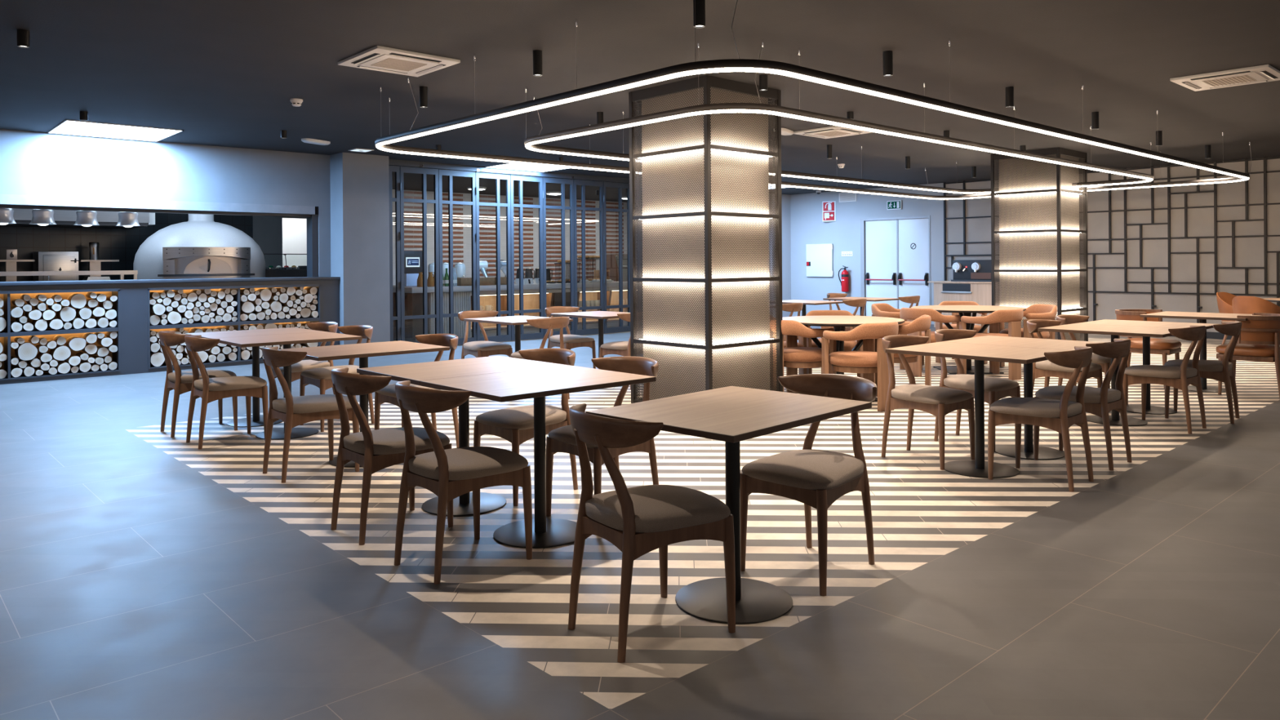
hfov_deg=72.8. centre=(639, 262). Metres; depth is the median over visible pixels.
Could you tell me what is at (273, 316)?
log
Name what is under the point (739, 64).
pendant
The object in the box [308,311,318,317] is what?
log
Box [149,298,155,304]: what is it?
log
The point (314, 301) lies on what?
log
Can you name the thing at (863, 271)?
trim
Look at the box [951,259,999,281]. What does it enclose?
coffee machine
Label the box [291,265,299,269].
pan
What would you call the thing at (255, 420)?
dining table
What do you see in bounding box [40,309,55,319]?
log
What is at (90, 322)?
log
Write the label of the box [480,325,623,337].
floor
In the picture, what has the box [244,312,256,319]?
log
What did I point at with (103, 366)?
log
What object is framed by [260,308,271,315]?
log
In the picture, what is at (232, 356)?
log
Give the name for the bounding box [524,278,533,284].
card holder
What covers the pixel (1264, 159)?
grid
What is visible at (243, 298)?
log
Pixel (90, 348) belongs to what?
log
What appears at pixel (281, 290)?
log
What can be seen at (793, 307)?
dining chair
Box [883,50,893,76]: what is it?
ceiling spotlight
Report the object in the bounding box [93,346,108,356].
log
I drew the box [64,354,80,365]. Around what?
log
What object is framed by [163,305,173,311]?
log
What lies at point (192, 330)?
log
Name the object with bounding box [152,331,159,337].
log
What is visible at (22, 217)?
heat lamp
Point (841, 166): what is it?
smoke detector
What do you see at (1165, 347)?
leather armchair
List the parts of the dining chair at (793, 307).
leg, backrest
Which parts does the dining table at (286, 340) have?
plate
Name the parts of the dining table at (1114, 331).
plate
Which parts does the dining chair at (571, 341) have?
leg, rail, backrest, leg, leg, seat, rail, leg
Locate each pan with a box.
[268,265,276,270]
[275,265,284,270]
[284,265,291,269]
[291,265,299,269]
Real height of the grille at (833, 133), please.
0.005 m
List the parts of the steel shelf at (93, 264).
post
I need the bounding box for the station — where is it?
[606,253,626,281]
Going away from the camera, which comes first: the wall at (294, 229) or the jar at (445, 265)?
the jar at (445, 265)
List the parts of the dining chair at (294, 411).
leg, rail, leg, backrest, seat, rail, leg, leg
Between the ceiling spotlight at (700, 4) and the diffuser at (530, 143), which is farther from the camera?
the diffuser at (530, 143)
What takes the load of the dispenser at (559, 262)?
on the counter at (462, 295)
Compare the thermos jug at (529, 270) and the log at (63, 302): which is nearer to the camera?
the log at (63, 302)
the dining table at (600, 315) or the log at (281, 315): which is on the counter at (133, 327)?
the log at (281, 315)
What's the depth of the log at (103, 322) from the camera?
10.41 m
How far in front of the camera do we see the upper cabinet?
19.94 m
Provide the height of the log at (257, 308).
0.084 m
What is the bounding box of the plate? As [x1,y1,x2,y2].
[841,251,853,256]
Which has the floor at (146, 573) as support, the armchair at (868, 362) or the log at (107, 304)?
the armchair at (868, 362)
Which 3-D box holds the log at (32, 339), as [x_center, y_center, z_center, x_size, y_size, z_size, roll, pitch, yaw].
[-7.018,0.883,10.048,0.076,0.081,0.270,0,0,-42]
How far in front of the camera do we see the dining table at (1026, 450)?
5.89 m
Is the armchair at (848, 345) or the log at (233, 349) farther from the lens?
the log at (233, 349)
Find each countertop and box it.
[0,276,340,285]
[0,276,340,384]
[392,281,626,293]
[927,280,991,283]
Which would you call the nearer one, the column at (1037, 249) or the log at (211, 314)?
the log at (211, 314)
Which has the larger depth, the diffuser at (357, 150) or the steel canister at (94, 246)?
the steel canister at (94, 246)
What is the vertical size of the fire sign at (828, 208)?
0.460 m
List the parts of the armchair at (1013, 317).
leg, seat, backrest, leg, leg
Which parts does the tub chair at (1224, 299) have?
leg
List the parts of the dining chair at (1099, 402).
leg, leg, seat, rail, backrest, leg, rail, leg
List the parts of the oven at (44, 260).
oven door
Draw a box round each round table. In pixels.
[782,315,904,401]
[911,305,1026,373]
[1263,297,1279,302]
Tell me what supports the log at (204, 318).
on the counter at (133, 327)
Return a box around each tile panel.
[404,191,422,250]
[442,193,463,270]
[479,195,496,275]
[513,196,533,283]
[546,199,561,281]
[576,200,595,281]
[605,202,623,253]
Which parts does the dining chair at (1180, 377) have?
leg, leg, rail, seat, backrest, leg, rail, leg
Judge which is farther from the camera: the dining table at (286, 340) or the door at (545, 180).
the door at (545, 180)
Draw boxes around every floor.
[0,324,1279,719]
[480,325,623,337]
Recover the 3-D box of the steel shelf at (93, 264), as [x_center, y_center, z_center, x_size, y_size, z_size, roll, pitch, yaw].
[-8.101,0.212,12.979,0.500,0.510,0.400,0,0,-42]
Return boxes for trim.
[0,194,315,214]
[0,204,318,276]
[388,159,641,183]
[860,215,930,315]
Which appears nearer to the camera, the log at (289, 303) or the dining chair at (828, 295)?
the log at (289, 303)
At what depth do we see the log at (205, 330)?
11.21 m
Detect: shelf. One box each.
[0,249,35,281]
[78,259,119,279]
[157,273,254,276]
[471,290,626,327]
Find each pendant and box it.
[374,0,1251,199]
[524,39,1153,193]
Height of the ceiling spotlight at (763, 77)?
0.127 m
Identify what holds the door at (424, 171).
in the wall at (786, 231)
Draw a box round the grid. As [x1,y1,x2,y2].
[943,156,1279,323]
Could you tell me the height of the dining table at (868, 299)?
0.750 m
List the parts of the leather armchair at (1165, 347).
leg, rail, rail, seat, seat frame, leg, leg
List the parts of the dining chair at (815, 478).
leg, rail, seat, leg, leg, backrest, rail, leg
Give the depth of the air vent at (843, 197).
19.40 m
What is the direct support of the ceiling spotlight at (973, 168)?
attached to the ceiling
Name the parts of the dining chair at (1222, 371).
leg, leg, seat, rail, backrest, leg, rail, leg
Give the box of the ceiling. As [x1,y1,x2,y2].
[0,0,1279,202]
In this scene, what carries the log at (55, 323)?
on the counter at (133, 327)
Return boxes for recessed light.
[47,119,183,142]
[347,148,373,151]
[484,162,568,172]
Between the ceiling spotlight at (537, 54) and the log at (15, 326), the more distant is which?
the log at (15, 326)
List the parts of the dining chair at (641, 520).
leg, rail, rail, leg, backrest, seat, leg, rail, leg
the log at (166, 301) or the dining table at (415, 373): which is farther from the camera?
the log at (166, 301)
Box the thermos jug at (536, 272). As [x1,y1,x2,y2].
[533,267,538,281]
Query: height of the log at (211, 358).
0.099 m
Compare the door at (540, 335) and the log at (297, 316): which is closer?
the log at (297, 316)
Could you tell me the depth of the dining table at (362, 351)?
5.77 m
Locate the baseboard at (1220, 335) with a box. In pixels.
[1171,331,1231,339]
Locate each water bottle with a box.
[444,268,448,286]
[453,267,455,286]
[453,267,457,285]
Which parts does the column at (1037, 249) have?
corner post, panel, ring rail, ring rail, ring rail, ring rail, panel, corner post, ring rail, ring rail, panel, ring rail, ring rail, ring rail, panel, corner post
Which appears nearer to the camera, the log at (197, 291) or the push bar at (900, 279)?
the log at (197, 291)
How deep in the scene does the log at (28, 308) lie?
9.90 m
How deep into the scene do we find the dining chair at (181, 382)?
6.74 m
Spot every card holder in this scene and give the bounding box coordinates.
[514,278,524,284]
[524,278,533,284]
[533,278,538,284]
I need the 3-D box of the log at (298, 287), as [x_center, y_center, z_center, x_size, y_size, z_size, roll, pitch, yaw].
[-4.764,0.347,12.107,0.053,0.057,0.270,0,0,-42]
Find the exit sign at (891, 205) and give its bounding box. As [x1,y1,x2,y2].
[887,200,901,209]
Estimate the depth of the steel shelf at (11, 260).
12.18 m
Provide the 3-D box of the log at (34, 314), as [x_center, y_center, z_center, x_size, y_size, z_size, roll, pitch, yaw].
[-7.013,0.598,10.043,0.123,0.114,0.270,0,0,-42]
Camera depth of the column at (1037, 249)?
12.66 m
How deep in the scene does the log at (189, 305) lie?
11.05 m
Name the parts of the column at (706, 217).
corner post, ring rail, panel, ring rail, ring rail, ring rail, ring rail, panel, ring rail, corner post, ring rail, ring rail, panel, ring rail, ring rail, ring rail, panel, corner post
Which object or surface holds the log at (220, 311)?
on the log at (217, 318)
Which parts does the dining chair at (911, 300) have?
backrest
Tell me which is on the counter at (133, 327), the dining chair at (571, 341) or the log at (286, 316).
the log at (286, 316)
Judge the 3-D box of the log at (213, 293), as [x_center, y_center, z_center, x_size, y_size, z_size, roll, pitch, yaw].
[-5.607,0.399,11.343,0.074,0.070,0.270,0,0,-42]
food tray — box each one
[546,280,556,283]
[590,279,599,282]
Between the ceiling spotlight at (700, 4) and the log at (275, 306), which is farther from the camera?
the log at (275, 306)
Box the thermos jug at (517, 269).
[515,267,526,278]
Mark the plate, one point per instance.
(843, 253)
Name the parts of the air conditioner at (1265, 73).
panel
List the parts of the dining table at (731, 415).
plate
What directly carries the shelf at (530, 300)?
attached to the counter at (462, 295)
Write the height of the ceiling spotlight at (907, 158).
0.187 m
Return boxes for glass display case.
[263,253,306,277]
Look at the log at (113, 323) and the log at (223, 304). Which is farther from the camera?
the log at (223, 304)
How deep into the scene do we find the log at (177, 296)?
10.97 m
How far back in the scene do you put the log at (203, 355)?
11.14 m
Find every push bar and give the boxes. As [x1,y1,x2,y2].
[865,272,895,284]
[897,272,928,285]
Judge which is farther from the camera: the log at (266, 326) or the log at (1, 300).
the log at (266, 326)
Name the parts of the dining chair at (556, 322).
seat, leg, backrest, leg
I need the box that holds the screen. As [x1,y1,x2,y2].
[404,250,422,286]
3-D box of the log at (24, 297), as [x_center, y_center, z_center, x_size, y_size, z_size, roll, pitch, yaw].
[-7.076,0.398,10.001,0.067,0.072,0.270,0,0,-42]
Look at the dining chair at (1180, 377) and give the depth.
6.65 m
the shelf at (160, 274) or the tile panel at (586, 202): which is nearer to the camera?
the shelf at (160, 274)
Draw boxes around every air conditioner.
[337,45,460,76]
[793,125,871,138]
[1169,64,1279,91]
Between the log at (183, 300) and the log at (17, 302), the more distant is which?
the log at (183, 300)
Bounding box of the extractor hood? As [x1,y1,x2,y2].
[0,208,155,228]
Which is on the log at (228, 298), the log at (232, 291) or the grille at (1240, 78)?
the log at (232, 291)
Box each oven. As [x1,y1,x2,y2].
[32,251,79,280]
[133,213,265,279]
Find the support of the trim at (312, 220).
attached to the wall at (32, 162)
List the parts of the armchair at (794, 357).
leg, leg, backrest, seat frame, seat, leg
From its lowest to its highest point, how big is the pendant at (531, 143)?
0.528 m
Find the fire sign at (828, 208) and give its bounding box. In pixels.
[822,200,835,222]
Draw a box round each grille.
[371,57,426,71]
[813,130,850,136]
[1201,75,1257,86]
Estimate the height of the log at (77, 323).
0.126 m
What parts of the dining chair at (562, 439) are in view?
leg, rail, seat, leg, leg, backrest, rail, leg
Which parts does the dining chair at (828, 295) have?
backrest, leg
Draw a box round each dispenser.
[479,259,488,277]
[495,259,506,276]
[554,260,581,283]
[577,255,599,282]
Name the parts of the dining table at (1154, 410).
plate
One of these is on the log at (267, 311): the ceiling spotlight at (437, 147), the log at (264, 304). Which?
the log at (264, 304)
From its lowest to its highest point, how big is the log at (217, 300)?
0.066 m
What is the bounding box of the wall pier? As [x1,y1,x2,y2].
[329,151,390,345]
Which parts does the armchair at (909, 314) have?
leg, seat, backrest, leg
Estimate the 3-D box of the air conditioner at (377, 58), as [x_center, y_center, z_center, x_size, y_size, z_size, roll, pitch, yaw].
[-1.882,-1.559,6.779,0.690,0.036,0.690,0,0,-42]
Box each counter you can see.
[392,281,626,338]
[927,280,998,329]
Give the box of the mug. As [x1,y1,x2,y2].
[484,305,493,311]
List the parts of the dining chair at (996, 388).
leg, backrest, leg, rail, seat, leg, rail, leg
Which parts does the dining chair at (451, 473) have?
leg, rail, rail, leg, backrest, seat, leg, rail, leg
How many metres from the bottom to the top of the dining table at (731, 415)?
0.750 m
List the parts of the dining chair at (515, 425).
leg, rail, leg, seat, rail, backrest, leg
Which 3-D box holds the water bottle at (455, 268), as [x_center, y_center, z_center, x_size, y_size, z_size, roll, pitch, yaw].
[-3.263,0.250,15.328,0.075,0.316,0.074,0,0,-42]
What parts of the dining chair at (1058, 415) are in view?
leg, leg, rail, seat, backrest, leg, rail, leg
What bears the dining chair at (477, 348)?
on the floor at (146, 573)
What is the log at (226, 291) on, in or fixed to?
on the log at (228, 298)
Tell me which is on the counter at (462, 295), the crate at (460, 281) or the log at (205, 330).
the crate at (460, 281)
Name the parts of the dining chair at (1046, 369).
leg, leg, backrest, rail, seat, rail, leg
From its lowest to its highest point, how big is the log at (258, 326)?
0.097 m
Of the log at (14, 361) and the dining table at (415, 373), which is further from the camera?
the log at (14, 361)
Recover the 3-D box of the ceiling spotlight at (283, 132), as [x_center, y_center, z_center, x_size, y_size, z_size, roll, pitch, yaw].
[-4.201,-1.516,10.242,0.072,0.090,0.072,0,0,-42]
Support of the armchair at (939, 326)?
on the floor at (146, 573)
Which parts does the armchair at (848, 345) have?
leg, leg, backrest, seat, leg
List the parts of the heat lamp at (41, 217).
bulb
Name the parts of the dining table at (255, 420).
plate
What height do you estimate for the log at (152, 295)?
0.081 m
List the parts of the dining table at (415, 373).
plate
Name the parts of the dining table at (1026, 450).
plate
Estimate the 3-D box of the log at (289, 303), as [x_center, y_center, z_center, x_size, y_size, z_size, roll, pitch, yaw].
[-4.884,0.558,11.994,0.083,0.089,0.270,0,0,-42]
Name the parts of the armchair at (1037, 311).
leg, seat, leg, backrest, leg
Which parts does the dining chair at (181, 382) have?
leg, rail, leg, backrest, rail, seat, leg, leg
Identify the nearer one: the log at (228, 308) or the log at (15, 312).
the log at (15, 312)
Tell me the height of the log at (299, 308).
0.068 m
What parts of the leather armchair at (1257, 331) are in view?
leg, leg, arm post, seat frame, seat, rail, rail, rail, leg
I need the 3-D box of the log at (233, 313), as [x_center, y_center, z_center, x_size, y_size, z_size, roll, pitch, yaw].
[-5.412,0.669,11.512,0.056,0.062,0.270,0,0,-42]
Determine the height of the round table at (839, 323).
0.749 m
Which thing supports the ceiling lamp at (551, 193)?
attached to the ceiling
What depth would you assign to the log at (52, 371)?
10.06 m
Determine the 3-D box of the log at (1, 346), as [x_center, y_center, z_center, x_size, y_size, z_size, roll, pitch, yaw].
[-7.291,0.955,9.791,0.149,0.159,0.270,0,0,-42]
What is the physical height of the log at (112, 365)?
0.094 m
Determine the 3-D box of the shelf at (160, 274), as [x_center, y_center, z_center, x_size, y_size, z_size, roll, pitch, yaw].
[-6.147,0.173,12.362,1.250,0.030,0.307,0,0,-33]
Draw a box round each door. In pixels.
[162,247,250,271]
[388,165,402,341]
[400,166,439,342]
[438,168,477,345]
[475,172,511,342]
[510,174,544,341]
[542,177,574,337]
[573,179,605,335]
[603,182,630,333]
[635,184,643,327]
[865,219,897,315]
[897,217,928,309]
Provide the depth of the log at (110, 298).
10.48 m
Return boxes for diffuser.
[351,149,371,151]
[375,67,1248,199]
[524,109,1153,193]
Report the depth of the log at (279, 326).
11.82 m
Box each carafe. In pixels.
[417,271,422,287]
[426,271,434,286]
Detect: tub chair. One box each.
[1216,292,1238,344]
[1231,295,1279,345]
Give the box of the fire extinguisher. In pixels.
[838,265,848,292]
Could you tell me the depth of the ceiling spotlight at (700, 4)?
5.15 m
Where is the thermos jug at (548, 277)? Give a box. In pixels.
[546,267,552,280]
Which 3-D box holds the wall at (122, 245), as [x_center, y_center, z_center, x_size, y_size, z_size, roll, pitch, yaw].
[-10.146,-0.069,12.466,12.550,2.900,1.000,0,0,-42]
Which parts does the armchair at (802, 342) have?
seat, leg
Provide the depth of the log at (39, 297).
10.00 m
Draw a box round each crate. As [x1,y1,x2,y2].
[457,277,471,285]
[480,277,494,285]
[494,276,506,284]
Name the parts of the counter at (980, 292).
drawer pull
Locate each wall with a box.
[0,128,318,207]
[0,213,306,281]
[282,217,306,266]
[315,154,330,276]
[391,189,626,285]
[768,194,791,317]
[790,156,1279,332]
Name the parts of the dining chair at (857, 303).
leg, backrest, leg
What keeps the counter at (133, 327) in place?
on the floor at (146, 573)
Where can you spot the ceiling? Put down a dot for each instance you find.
(221, 73)
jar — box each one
[427,262,434,276]
[442,262,448,277]
[454,262,465,277]
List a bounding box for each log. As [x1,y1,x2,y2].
[0,297,3,307]
[0,308,4,315]
[0,316,6,331]
[0,342,3,353]
[0,352,7,360]
[0,368,6,378]
[10,306,22,317]
[10,320,22,332]
[10,341,18,348]
[10,355,18,364]
[10,365,22,377]
[11,297,24,306]
[13,337,24,343]
[14,341,37,359]
[16,315,26,323]
[16,359,26,368]
[19,303,31,311]
[20,293,31,301]
[20,322,33,330]
[20,364,34,376]
[25,309,41,319]
[26,297,38,306]
[26,357,40,367]
[27,335,39,343]
[31,318,47,330]
[33,368,43,375]
[34,293,46,301]
[34,302,46,311]
[35,344,48,352]
[36,351,52,362]
[38,337,47,345]
[38,361,49,370]
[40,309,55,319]
[42,297,53,305]
[44,339,56,348]
[45,359,57,366]
[45,365,57,374]
[46,318,62,329]
[48,303,61,311]
[48,344,71,360]
[50,294,62,302]
[53,335,66,345]
[53,360,70,373]
[56,306,75,321]
[57,298,69,306]
[62,321,71,329]
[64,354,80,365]
[65,336,85,351]
[66,293,86,308]
[68,317,84,328]
[69,364,78,373]
[75,307,91,319]
[75,351,88,359]
[75,360,90,372]
[81,332,97,343]
[81,342,97,354]
[83,318,96,328]
[84,298,97,307]
[84,356,94,363]
[85,292,97,298]
[88,306,105,316]
[89,363,99,371]
[91,355,103,364]
[92,293,106,302]
[93,332,104,338]
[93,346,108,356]
[94,316,108,328]
[96,336,112,346]
[96,363,107,370]
[97,300,112,309]
[99,355,111,363]
[101,308,116,319]
[103,360,117,369]
[104,344,117,351]
[105,331,117,338]
[106,295,117,301]
[107,319,116,327]
[149,292,159,298]
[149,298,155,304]
[149,303,165,315]
[150,314,159,324]
[150,330,155,335]
[150,335,156,342]
[150,342,159,352]
[150,351,164,366]
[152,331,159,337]
[153,298,162,302]
[155,314,166,318]
[157,292,165,297]
[157,297,171,305]
[158,318,167,324]
[161,289,174,297]
[162,311,181,324]
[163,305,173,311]
[165,300,178,307]
[168,293,181,300]
[170,344,183,352]
[172,289,183,293]
[172,304,186,312]
[173,328,183,332]
[175,297,187,304]
[175,351,182,359]
[177,357,188,364]
[178,310,192,318]
[178,317,187,324]
[179,293,186,297]
[180,344,186,353]
[181,292,197,302]
[181,302,194,309]
[182,353,189,359]
[186,306,199,313]
[186,318,193,323]
[188,328,203,333]
[190,289,200,294]
[191,301,201,306]
[191,313,200,320]
[195,293,207,302]
[195,310,204,315]
[195,351,208,362]
[196,315,209,323]
[197,306,204,310]
[198,288,211,293]
[199,308,210,313]
[200,302,209,307]
[200,327,212,332]
[204,296,215,302]
[204,302,217,311]
[204,311,214,317]
[204,346,220,354]
[205,290,217,296]
[205,353,216,362]
[208,317,214,322]
[208,328,220,332]
[210,307,224,315]
[211,290,225,298]
[211,352,225,361]
[212,315,222,321]
[213,298,221,303]
[214,327,226,331]
[216,301,226,307]
[217,288,230,293]
[217,312,231,321]
[217,342,226,346]
[217,346,231,354]
[219,293,233,302]
[222,306,234,312]
[222,325,234,329]
[222,351,236,360]
[226,301,237,306]
[226,311,237,315]
[227,346,237,351]
[228,288,237,294]
[230,315,237,321]
[240,288,249,294]
[240,294,247,302]
[240,301,254,312]
[240,313,248,320]
[240,324,248,329]
[240,349,250,359]
[242,324,256,329]
[243,288,254,293]
[244,293,256,301]
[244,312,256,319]
[244,348,262,358]
[248,298,262,305]
[249,290,259,295]
[250,311,265,319]
[250,324,263,329]
[253,305,261,311]
[254,288,271,301]
[259,301,269,308]
[259,323,277,328]
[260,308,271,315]
[263,315,269,319]
[264,287,276,292]
[266,300,281,311]
[267,312,276,319]
[269,295,278,300]
[271,291,279,295]
[271,311,284,319]
[273,293,288,302]
[274,323,282,328]
[275,287,285,293]
[278,344,283,349]
[279,323,289,328]
[280,287,295,295]
[280,300,293,306]
[280,306,288,311]
[283,307,297,315]
[284,314,290,319]
[287,295,295,300]
[288,303,297,307]
[289,306,301,311]
[289,313,300,318]
[289,322,301,326]
[291,298,300,303]
[292,289,302,295]
[293,286,303,289]
[293,343,301,347]
[294,295,303,299]
[296,301,306,307]
[296,307,311,317]
[299,322,308,328]
[300,293,313,302]
[300,342,318,346]
[301,288,306,293]
[303,286,317,294]
[303,304,315,310]
[308,299,317,304]
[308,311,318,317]
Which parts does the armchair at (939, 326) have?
leg, leg, seat, backrest, leg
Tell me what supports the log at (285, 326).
on the log
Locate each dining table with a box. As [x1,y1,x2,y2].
[185,327,321,426]
[212,331,361,439]
[277,340,449,467]
[356,355,567,515]
[420,364,656,548]
[463,315,573,351]
[550,311,627,357]
[586,386,871,623]
[769,299,843,315]
[822,297,899,315]
[884,342,1071,478]
[941,335,1106,459]
[1037,323,1172,426]
[1077,319,1218,414]
[1139,311,1262,392]
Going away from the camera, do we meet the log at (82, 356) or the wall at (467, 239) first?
the log at (82, 356)
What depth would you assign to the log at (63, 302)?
10.14 m
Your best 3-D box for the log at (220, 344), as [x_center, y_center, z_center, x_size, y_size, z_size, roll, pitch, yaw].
[-5.533,1.018,11.402,0.148,0.147,0.270,0,0,-42]
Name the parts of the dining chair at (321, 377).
leg, rail, leg, rail, seat, leg, backrest, leg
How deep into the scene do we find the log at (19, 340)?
9.87 m
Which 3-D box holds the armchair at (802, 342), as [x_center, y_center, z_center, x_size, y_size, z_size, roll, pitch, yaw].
[1.376,0.914,8.970,0.639,0.773,0.658,0,0,38]
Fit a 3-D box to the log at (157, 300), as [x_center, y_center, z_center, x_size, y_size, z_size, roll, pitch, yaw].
[-6.065,0.472,10.906,0.058,0.052,0.270,0,0,-42]
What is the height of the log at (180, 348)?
0.089 m
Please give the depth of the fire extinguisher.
19.31 m
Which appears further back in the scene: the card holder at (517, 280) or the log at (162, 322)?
the card holder at (517, 280)
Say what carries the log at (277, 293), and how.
on the log at (273, 297)
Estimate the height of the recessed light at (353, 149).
0.017 m
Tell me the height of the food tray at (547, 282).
0.055 m
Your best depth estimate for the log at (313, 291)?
12.14 m
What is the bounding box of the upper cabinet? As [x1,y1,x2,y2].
[806,243,833,276]
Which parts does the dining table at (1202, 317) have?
plate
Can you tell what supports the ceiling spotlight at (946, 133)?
attached to the ceiling
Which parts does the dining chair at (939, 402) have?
leg, backrest, leg, rail, seat, leg, rail, leg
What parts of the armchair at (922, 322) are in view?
leg, seat frame, seat, backrest, leg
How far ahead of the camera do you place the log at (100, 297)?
10.39 m
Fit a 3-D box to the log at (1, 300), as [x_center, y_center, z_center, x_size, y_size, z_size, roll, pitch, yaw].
[-7.276,0.449,9.814,0.108,0.117,0.270,0,0,-42]
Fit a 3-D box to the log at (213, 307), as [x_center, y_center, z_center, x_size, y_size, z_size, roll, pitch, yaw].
[-5.615,0.574,11.352,0.098,0.102,0.270,0,0,-42]
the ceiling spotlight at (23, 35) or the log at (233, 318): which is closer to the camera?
the ceiling spotlight at (23, 35)
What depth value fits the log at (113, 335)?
10.48 m
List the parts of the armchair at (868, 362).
leg, seat, seat frame, backrest, leg, leg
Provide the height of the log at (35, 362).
0.099 m
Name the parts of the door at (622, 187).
pane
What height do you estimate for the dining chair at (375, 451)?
0.803 m
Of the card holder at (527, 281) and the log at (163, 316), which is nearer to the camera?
the log at (163, 316)
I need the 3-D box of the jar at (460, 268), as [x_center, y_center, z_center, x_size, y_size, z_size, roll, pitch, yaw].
[-3.244,0.199,15.655,0.197,0.419,0.197,0,0,3]
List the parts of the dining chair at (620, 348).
leg, rail, seat, backrest, leg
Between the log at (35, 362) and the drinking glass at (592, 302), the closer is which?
the log at (35, 362)
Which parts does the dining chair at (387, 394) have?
leg, rail, seat, backrest, leg, leg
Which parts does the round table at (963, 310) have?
plate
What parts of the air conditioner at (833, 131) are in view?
panel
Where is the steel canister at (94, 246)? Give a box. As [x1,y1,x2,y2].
[88,241,99,259]
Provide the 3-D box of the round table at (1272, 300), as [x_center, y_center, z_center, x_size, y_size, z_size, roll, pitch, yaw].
[9.170,0.871,11.760,1.204,0.749,1.204,0,0,30]
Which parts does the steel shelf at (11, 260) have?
post, flame plate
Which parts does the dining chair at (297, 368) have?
rail, rail, seat, backrest, leg, leg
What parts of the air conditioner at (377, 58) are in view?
panel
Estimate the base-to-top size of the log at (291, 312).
0.098 m
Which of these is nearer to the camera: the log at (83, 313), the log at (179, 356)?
the log at (83, 313)
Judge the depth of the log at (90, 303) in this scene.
10.34 m
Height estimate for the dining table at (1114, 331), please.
0.750 m
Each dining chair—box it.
[158,330,237,437]
[184,334,268,448]
[262,346,359,483]
[269,321,337,403]
[299,324,374,431]
[330,367,453,545]
[374,333,458,447]
[394,380,532,584]
[457,310,512,359]
[473,348,577,506]
[510,316,569,399]
[544,306,595,368]
[546,356,658,516]
[568,403,735,662]
[599,311,643,390]
[740,373,877,595]
[775,302,803,341]
[826,293,860,315]
[842,298,866,331]
[881,334,974,470]
[897,295,919,307]
[933,328,1020,450]
[987,346,1093,492]
[1026,319,1102,391]
[1033,338,1132,471]
[1056,314,1128,404]
[1122,325,1206,434]
[1164,321,1241,423]
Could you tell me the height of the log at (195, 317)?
0.090 m
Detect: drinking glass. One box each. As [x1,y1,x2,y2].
[586,300,590,306]
[590,300,595,306]
[594,300,599,306]
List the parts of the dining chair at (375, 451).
leg, rail, leg, backrest, seat, rail, leg, leg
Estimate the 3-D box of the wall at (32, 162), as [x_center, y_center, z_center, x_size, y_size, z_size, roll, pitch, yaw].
[-8.499,-1.155,9.033,10.360,0.750,0.200,0,0,-42]
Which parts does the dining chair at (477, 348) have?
leg, rail, backrest, leg, leg, seat, rail, leg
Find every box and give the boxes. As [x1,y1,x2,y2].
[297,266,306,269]
[594,270,609,279]
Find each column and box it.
[628,75,782,403]
[990,146,1088,341]
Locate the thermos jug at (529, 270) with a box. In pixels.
[524,267,534,279]
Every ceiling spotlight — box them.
[17,29,30,48]
[79,111,88,120]
[280,129,287,138]
[419,85,427,107]
[435,144,441,150]
[533,49,542,76]
[596,111,603,124]
[693,0,705,28]
[759,74,767,91]
[826,144,831,159]
[846,111,853,119]
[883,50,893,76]
[905,156,910,168]
[943,130,949,137]
[971,166,976,177]
[1004,86,1013,107]
[1020,145,1025,151]
[1091,111,1098,129]
[1155,130,1162,146]
[1204,144,1211,159]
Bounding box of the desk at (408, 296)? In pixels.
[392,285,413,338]
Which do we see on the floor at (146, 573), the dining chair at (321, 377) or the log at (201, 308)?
the dining chair at (321, 377)
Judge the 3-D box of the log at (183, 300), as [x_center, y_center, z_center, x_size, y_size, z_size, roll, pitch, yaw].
[-5.859,0.488,11.096,0.075,0.083,0.270,0,0,-42]
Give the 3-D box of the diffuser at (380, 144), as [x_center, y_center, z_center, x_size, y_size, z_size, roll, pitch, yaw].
[2.921,-1.093,9.961,10.767,0.022,4.617,0,0,-42]
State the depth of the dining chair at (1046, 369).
7.19 m
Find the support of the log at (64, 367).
on the counter at (133, 327)
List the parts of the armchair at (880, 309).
backrest, leg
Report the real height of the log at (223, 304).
0.090 m
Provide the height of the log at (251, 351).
0.140 m
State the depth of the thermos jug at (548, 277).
17.09 m
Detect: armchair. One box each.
[769,320,836,393]
[770,315,806,374]
[805,310,862,377]
[821,321,898,411]
[871,302,924,368]
[875,315,931,396]
[899,307,960,377]
[935,301,987,364]
[959,308,1023,380]
[999,303,1057,367]
[1115,309,1181,388]
[1215,312,1279,398]
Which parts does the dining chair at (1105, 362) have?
leg, leg, backrest, rail, seat, leg, leg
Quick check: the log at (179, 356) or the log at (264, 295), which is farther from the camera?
the log at (264, 295)
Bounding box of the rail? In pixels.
[0,270,137,279]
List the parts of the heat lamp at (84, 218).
bulb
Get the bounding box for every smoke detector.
[289,98,302,106]
[837,164,844,168]
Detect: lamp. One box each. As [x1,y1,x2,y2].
[0,208,16,225]
[29,208,56,226]
[73,210,99,226]
[115,211,140,227]
[301,137,330,145]
[466,186,486,190]
[546,191,560,195]
[773,128,793,135]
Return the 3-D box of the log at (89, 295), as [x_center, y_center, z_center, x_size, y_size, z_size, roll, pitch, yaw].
[-6.588,0.388,10.426,0.068,0.070,0.270,0,0,-42]
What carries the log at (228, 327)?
on the log
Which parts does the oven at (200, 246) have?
oven door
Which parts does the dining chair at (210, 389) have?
leg, rail, leg, backrest, seat, rail, leg, leg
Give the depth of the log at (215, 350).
11.26 m
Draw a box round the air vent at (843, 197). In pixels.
[839,192,856,202]

